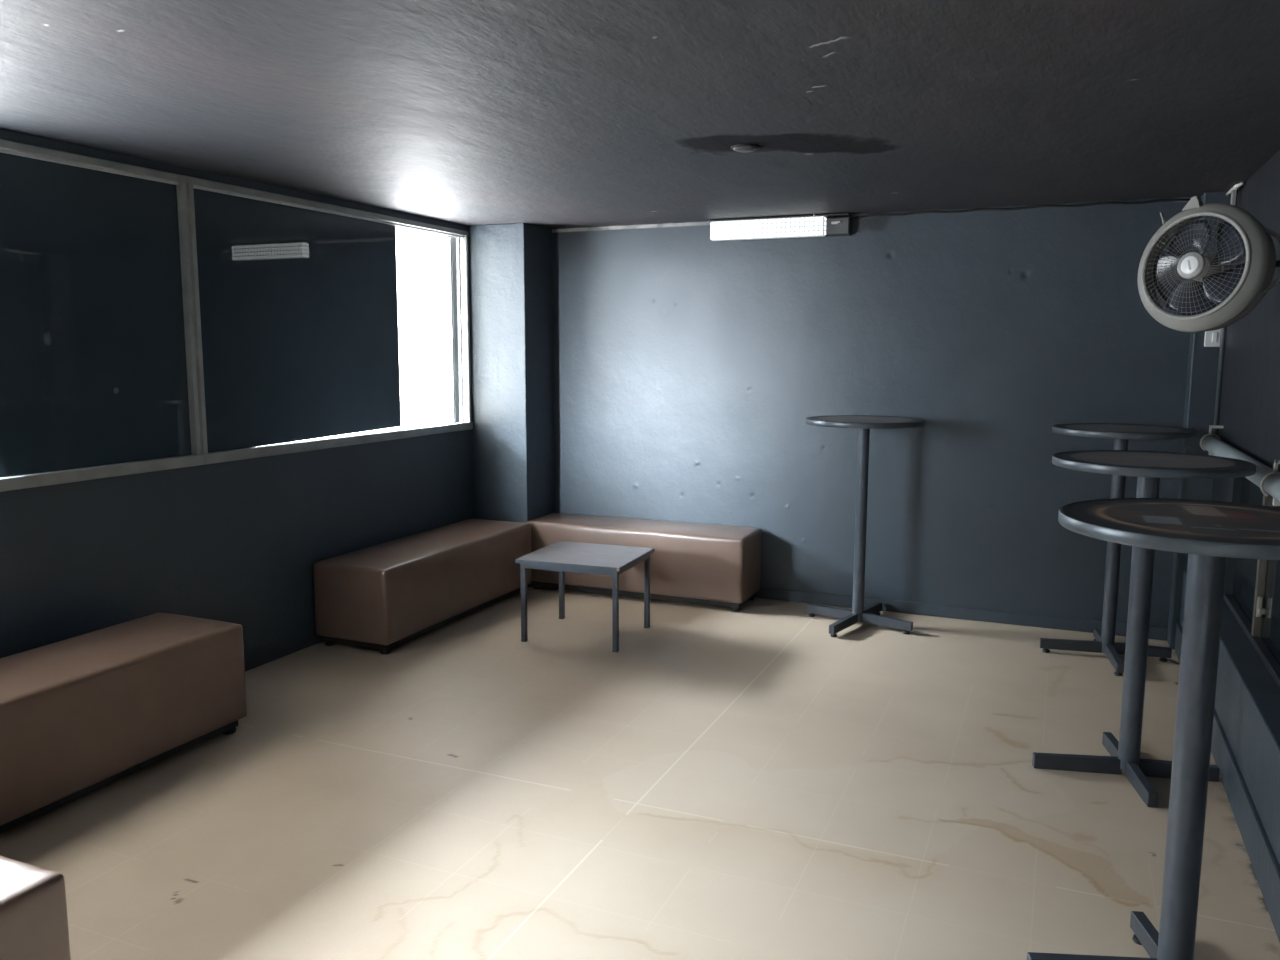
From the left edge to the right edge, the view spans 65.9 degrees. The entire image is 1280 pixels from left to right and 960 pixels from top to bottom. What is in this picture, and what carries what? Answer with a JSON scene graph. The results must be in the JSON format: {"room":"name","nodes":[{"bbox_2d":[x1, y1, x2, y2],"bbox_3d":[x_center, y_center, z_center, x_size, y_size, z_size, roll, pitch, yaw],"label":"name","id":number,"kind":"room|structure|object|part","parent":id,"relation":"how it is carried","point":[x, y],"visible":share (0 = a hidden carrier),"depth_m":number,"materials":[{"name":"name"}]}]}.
{"room":"smoking lounge","nodes":[
{"label":"smoking lounge","id":0,"kind":"room"},
{"bbox_2d":[0,129,472,671],"bbox_3d":[-2.088,-0.158,3.704,0.085,2.225,6.050,3,8,23],"label":"wall","id":1,"kind":"structure","parent":0,"point":[240,542],"depth_m":4.28,"materials":[{"name":"blue paint"}]},
{"bbox_2d":[0,139,203,491],"bbox_3d":[-2.277,-0.526,3.150,0.071,1.180,2.080,3,8,23],"label":"window","id":2,"kind":"structure","parent":1,"relation":"in","point":[98,376],"depth_m":3.68,"materials":[{"name":"glass"}]},
{"bbox_2d":[186,176,472,464],"bbox_3d":[-1.459,-0.774,5.040,0.071,1.180,2.068,3,8,23],"label":"window","id":3,"kind":"structure","parent":1,"relation":"in","point":[295,300],"depth_m":4.67,"materials":[{"name":"glass"}]},
{"bbox_3d":[-1.590,-0.741,4.745,0.006,1.110,1.384,3,8,23],"label":"dark pane","id":4,"kind":"part","parent":3,"relation":"part of","materials":[{"name":"black glass"}]},
{"bbox_2d":[468,223,553,587],"bbox_3d":[-0.786,-0.452,6.139,0.394,2.175,0.376,3,8,23],"label":"wall column","id":5,"kind":"structure","parent":0,"point":[511,282],"depth_m":5.96,"materials":[{"name":"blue paint"}]},
{"bbox_2d":[0,586,1279,959],"bbox_3d":[-0.203,1.063,3.004,4.100,0.001,5.970,3,8,23],"label":"floor","id":6,"kind":"structure","parent":0,"point":[754,782],"depth_m":3.15,"materials":[{"name":"beige tile"}]},
{"bbox_2d":[0,856,70,959],"bbox_3d":[-1.621,1.049,1.421,0.492,0.436,1.406,3,8,23],"label":"bench","id":7,"kind":"object","parent":6,"relation":"on","point":[33,905],"visible":1,"depth_m":1.89,"materials":[{"name":"brown leather"}]},
{"bbox_2d":[0,613,246,832],"bbox_3d":[-1.981,0.821,3.171,0.442,0.426,1.466,3,8,23],"label":"bench","id":8,"kind":"object","parent":6,"relation":"on","point":[80,715],"visible":1,"depth_m":3.27,"materials":[{"name":"brown leather"}]},
{"bbox_2d":[313,519,530,654],"bbox_3d":[-1.117,0.532,5.363,0.442,0.426,1.401,3,8,23],"label":"bench","id":9,"kind":"object","parent":6,"relation":"on","point":[385,596],"visible":0.99,"depth_m":4.93,"materials":[{"name":"brown leather"}]},
{"bbox_2d":[515,541,654,652],"bbox_3d":[-0.269,0.581,5.032,0.550,0.422,0.506,3,8,20],"label":"coffee table","id":10,"kind":"object","parent":6,"relation":"on","point":[561,556],"visible":1,"depth_m":4.91,"materials":[{"name":"grey metal"}]},
{"bbox_3d":[-0.577,0.605,4.911,0.027,0.404,0.027,3,8,20],"label":"leg","id":11,"kind":"part","parent":10,"relation":"part of","materials":[{"name":"grey paint"}]},
{"bbox_3d":[-0.422,0.551,5.326,0.027,0.404,0.027,3,8,20],"label":"leg","id":12,"kind":"part","parent":10,"relation":"part of","materials":[{"name":"grey paint"}]},
{"bbox_3d":[-0.269,0.404,5.010,0.514,0.028,0.470,3,8,20],"label":"frame","id":13,"kind":"part","parent":10,"relation":"part of","materials":[{"name":"grey paint"}]},
{"bbox_3d":[-0.117,0.629,4.743,0.027,0.404,0.027,3,8,20],"label":"leg","id":14,"kind":"part","parent":10,"relation":"part of","materials":[{"name":"grey paint"}]},
{"bbox_3d":[0.037,0.574,5.158,0.027,0.404,0.027,3,8,20],"label":"leg","id":15,"kind":"part","parent":10,"relation":"part of","materials":[{"name":"grey paint"}]},
{"bbox_2d":[526,513,760,611],"bbox_3d":[0.009,0.469,5.870,1.372,0.426,0.384,3,8,23],"label":"bench","id":16,"kind":"object","parent":6,"relation":"on","point":[707,564],"visible":0.78,"depth_m":5.63,"materials":[{"name":"brown leather"}]},
{"bbox_2d":[806,415,923,636],"bbox_3d":[1.157,0.227,5.179,0.598,1.094,0.603,3,8,23],"label":"bar table","id":17,"kind":"object","parent":6,"relation":"on","point":[870,614],"visible":1,"depth_m":5.14,"materials":[{"name":"grey paint"}]},
{"bbox_3d":[1.029,0.711,5.343,0.279,0.050,0.030,6,9,37],"label":"arm","id":18,"kind":"part","parent":17,"relation":"part of","materials":[{"name":"grey metal"}]},
{"bbox_3d":[1.056,0.741,5.116,0.030,0.050,0.289,6,9,37],"label":"arm","id":19,"kind":"part","parent":17,"relation":"part of","materials":[{"name":"grey metal"}]},
{"bbox_3d":[1.248,0.709,5.366,0.030,0.050,0.259,6,9,37],"label":"arm","id":20,"kind":"part","parent":17,"relation":"part of","materials":[{"name":"grey metal"}]},
{"bbox_3d":[1.284,0.737,5.151,0.279,0.050,0.030,6,9,37],"label":"arm","id":21,"kind":"part","parent":17,"relation":"part of","materials":[{"name":"grey metal"}]},
{"bbox_2d":[1039,423,1195,675],"bbox_3d":[2.228,0.301,4.641,0.598,1.094,0.606,3,8,23],"label":"bar table","id":22,"kind":"object","parent":6,"relation":"on","point":[1104,641],"visible":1,"depth_m":4.63,"materials":[{"name":"grey paint"}]},
{"bbox_3d":[2.073,0.793,4.753,0.279,0.050,0.030,2,8,15],"label":"arm","id":23,"kind":"part","parent":22,"relation":"part of","materials":[{"name":"grey metal"}]},
{"bbox_3d":[2.268,0.780,4.855,0.030,0.050,0.259,2,8,15],"label":"arm","id":24,"kind":"part","parent":22,"relation":"part of","materials":[{"name":"grey metal"}]},
{"bbox_3d":[2.184,0.820,4.552,0.030,0.050,0.289,2,8,15],"label":"arm","id":25,"kind":"part","parent":22,"relation":"part of","materials":[{"name":"grey metal"}]},
{"bbox_3d":[2.371,0.804,4.672,0.254,0.050,0.030,2,8,15],"label":"arm","id":26,"kind":"part","parent":22,"relation":"part of","materials":[{"name":"grey metal"}]},
{"bbox_2d":[1032,450,1255,807],"bbox_3d":[1.682,0.471,3.340,0.604,1.091,0.598,3,8,23],"label":"bar table","id":27,"kind":"object","parent":6,"relation":"on","point":[1148,467],"visible":0.99,"depth_m":3.32,"materials":[{"name":"grey paint"}]},
{"bbox_3d":[1.519,0.983,3.437,0.286,0.054,0.030,2,8,10],"label":"arm","id":28,"kind":"part","parent":27,"relation":"part of","materials":[{"name":"grey metal"}]},
{"bbox_3d":[1.709,0.969,3.546,0.030,0.054,0.236,2,8,10],"label":"arm","id":29,"kind":"part","parent":27,"relation":"part of","materials":[{"name":"grey metal"}]},
{"bbox_3d":[1.658,1.006,3.269,0.030,0.054,0.236,2,8,10],"label":"arm","id":30,"kind":"part","parent":27,"relation":"part of","materials":[{"name":"grey metal"}]},
{"bbox_3d":[1.835,0.991,3.380,0.261,0.054,0.030,2,8,10],"label":"arm","id":31,"kind":"part","parent":27,"relation":"part of","materials":[{"name":"grey metal"}]},
{"bbox_2d":[1027,498,1279,959],"bbox_3d":[1.213,0.624,2.186,0.609,1.094,0.598,3,8,23],"label":"bar table","id":32,"kind":"object","parent":6,"relation":"on","point":[1209,532],"visible":1,"depth_m":2.15,"materials":[{"name":"grey paint"}]},
{"bbox_3d":[1.044,1.119,2.268,0.295,0.050,0.030,1,8,6],"label":"arm","id":33,"kind":"part","parent":32,"relation":"part of","materials":[{"name":"grey metal"}]},
{"bbox_3d":[1.229,1.106,2.371,0.030,0.050,0.195,1,8,6],"label":"arm","id":34,"kind":"part","parent":32,"relation":"part of","materials":[{"name":"grey metal"}]},
{"bbox_2d":[0,0,1279,228],"bbox_3d":[-0.197,-1.093,2.718,4.100,0.001,5.970,3,8,23],"label":"ceiling","id":35,"kind":"structure","parent":0,"point":[550,114],"depth_m":2.87,"materials":[{"name":"paint"}]},
{"bbox_2d":[731,144,759,152],"bbox_3d":[0.380,-1.196,3.569,0.104,0.016,0.104,3,8,23],"label":"ceiling cover","id":36,"kind":"structure","parent":35,"relation":"attached to","point":[744,148],"depth_m":3.54,"materials":[{"name":"black paint"}]},
{"bbox_2d":[1226,182,1243,204],"bbox_3d":[2.647,-1.266,4.416,0.023,0.087,0.292,3,8,19],"label":"strip","id":37,"kind":"object","parent":35,"relation":"attached to","point":[1233,191],"visible":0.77,"depth_m":4.38,"materials":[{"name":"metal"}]},
{"bbox_2d":[552,197,1197,627],"bbox_3d":[0.942,-0.372,5.575,4.200,2.175,0.010,3,8,23],"label":"wall","id":38,"kind":"structure","parent":0,"point":[690,368],"depth_m":5.40,"materials":[{"name":"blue paint"}]},
{"bbox_2d":[710,213,857,240],"bbox_3d":[0.785,-1.395,5.456,0.819,0.114,0.095,3,8,23],"label":"wall lamp","id":39,"kind":"object","parent":38,"relation":"attached to","point":[825,225],"visible":1,"depth_m":5.42,"materials":[{"name":"white plastic"}]},
{"bbox_2d":[710,216,825,240],"bbox_3d":[0.705,-1.392,5.476,0.650,0.102,0.054,3,8,23],"label":"diffuser","id":40,"kind":"object","parent":39,"relation":"attached to","point":[785,226],"depth_m":5.45,"materials":[{"name":"white plastic"}]},
{"bbox_2d":[754,587,1167,640],"bbox_3d":[1.055,0.681,5.659,3.487,0.066,0.018,3,8,23],"label":"baseboard","id":41,"kind":"structure","parent":38,"relation":"attached to","point":[985,615],"depth_m":5.36,"materials":[{"name":"blue paint"}]},
{"bbox_2d":[858,198,1189,217],"bbox_3d":[1.912,-1.377,5.010,1.606,0.022,0.014,3,8,23],"label":"cable","id":42,"kind":"object","parent":38,"relation":"attached to","point":[1178,199],"visible":0.97,"depth_m":4.99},
{"bbox_2d":[1167,191,1230,648],"bbox_3d":[2.705,-0.258,4.755,0.148,2.175,0.190,3,8,23],"label":"wall pillar","id":43,"kind":"structure","parent":0,"point":[1202,368],"depth_m":4.68,"materials":[{"name":"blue paint"}]},
{"bbox_2d":[1204,329,1220,346],"bbox_3d":[2.675,-0.665,4.600,0.080,0.090,0.019,3,8,23],"label":"wall switch","id":44,"kind":"object","parent":43,"relation":"attached to","point":[1212,338],"visible":0.8,"depth_m":4.60,"materials":[{"name":"white plastic"}]},
{"bbox_2d":[1213,189,1237,436],"bbox_3d":[2.704,-0.747,4.567,0.023,1.155,0.024,3,8,23],"label":"conduit","id":45,"kind":"object","parent":43,"relation":"attached to","point":[1223,330],"visible":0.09,"depth_m":4.60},
{"bbox_2d":[1212,150,1279,598],"bbox_3d":[1.681,0.067,2.102,0.120,2.225,6.050,3,8,23],"label":"wall","id":46,"kind":"structure","parent":0,"point":[1249,415],"depth_m":3.85,"materials":[{"name":"black paint"}]},
{"bbox_2d":[1138,196,1279,332],"bbox_3d":[1.890,-0.712,3.271,0.443,0.445,0.302,6,9,37],"label":"fan","id":47,"kind":"object","parent":46,"relation":"attached to","point":[1214,295],"visible":1,"depth_m":3.22,"materials":[{"name":"grey plastic"}]},
{"bbox_3d":[1.837,-0.810,3.366,0.130,0.205,0.169,-2,8,-17],"label":"power cord","id":48,"kind":"part","parent":47,"relation":"part of","materials":[{"name":"grey plastic"}]},
{"bbox_3d":[1.800,-0.685,3.337,0.048,0.167,0.123,2,5,-33],"label":"blade","id":49,"kind":"part","parent":47,"relation":"part of","materials":[{"name":"grey plastic"}]},
{"bbox_3d":[1.838,-0.795,3.297,0.038,0.130,0.168,-2,8,-18],"label":"blade","id":50,"kind":"part","parent":47,"relation":"part of","materials":[{"name":"grey plastic"}]},
{"bbox_3d":[1.837,-0.610,3.279,0.164,0.132,0.041,6,9,36],"label":"blade","id":51,"kind":"part","parent":47,"relation":"part of","materials":[{"name":"grey plastic"}]},
{"bbox_2d":[1146,215,1245,315],"bbox_3d":[1.801,-0.699,3.223,0.017,0.333,0.333,2,5,-33],"label":"grille","id":52,"kind":"object","parent":47,"relation":"attached to","point":[1191,264],"depth_m":3.20,"materials":[{"name":"grey metal"}]},
{"bbox_3d":[1.879,-0.696,3.274,0.119,0.098,0.098,2,5,-33],"label":"motor","id":53,"kind":"part","parent":47,"relation":"part of","materials":[{"name":"grey plastic"}]},
{"bbox_3d":[1.894,-0.634,3.189,0.048,0.145,0.140,2,5,-33],"label":"blade","id":54,"kind":"part","parent":47,"relation":"part of","materials":[{"name":"grey plastic"}]},
{"bbox_3d":[1.906,-0.764,3.180,0.048,0.150,0.126,2,5,-33],"label":"blade","id":55,"kind":"part","parent":47,"relation":"part of","materials":[{"name":"grey plastic"}]},
{"bbox_3d":[1.992,-0.692,3.113,0.012,0.208,0.075,2,5,-33],"label":"handle","id":56,"kind":"part","parent":47,"relation":"part of","materials":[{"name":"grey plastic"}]},
{"bbox_2d":[1175,622,1279,941],"bbox_3d":[1.479,1.108,2.183,0.014,0.138,5.790,3,8,23],"label":"baseboard","id":57,"kind":"structure","parent":46,"relation":"attached to","point":[1264,862],"depth_m":2.89,"materials":[{"name":"blue paint"}]},
{"bbox_2d":[1180,570,1279,865],"bbox_3d":[1.575,0.983,2.127,0.195,0.400,5.792,3,8,23],"label":"bench","id":58,"kind":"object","parent":46,"relation":"attached to","point":[1247,697],"depth_m":3.09,"materials":[{"name":"blue paint"}]},
{"bbox_2d":[1200,425,1279,505],"bbox_3d":[1.352,0.204,1.611,0.090,0.144,6.502,3,8,23],"label":"pipe","id":59,"kind":"object","parent":46,"relation":"attached to","point":[1267,478],"visible":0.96,"depth_m":3.35,"materials":[{"name":"grey plastic"}]},
{"bbox_2d":[1224,477,1279,687],"bbox_3d":[1.496,0.518,1.830,0.040,0.600,5.100,3,8,23],"label":"window","id":60,"kind":"structure","parent":46,"relation":"in","point":[1254,601],"depth_m":3.55,"materials":[{"name":"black glass"}]},
{"bbox_3d":[-2.785,-0.209,4.553,1.865,2.500,0.200,3,8,23],"label":"wall","id":61,"kind":"structure","parent":0,"visible":0},
{"bbox_2d":[395,228,447,254],"bbox_3d":[-2.803,-1.516,4.329,1.865,0.150,10.950,3,8,23],"label":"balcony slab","id":62,"kind":"object","parent":61,"relation":"on","point":[407,239],"depth_m":7.95,"materials":[{"name":"white concrete"}]}
]}

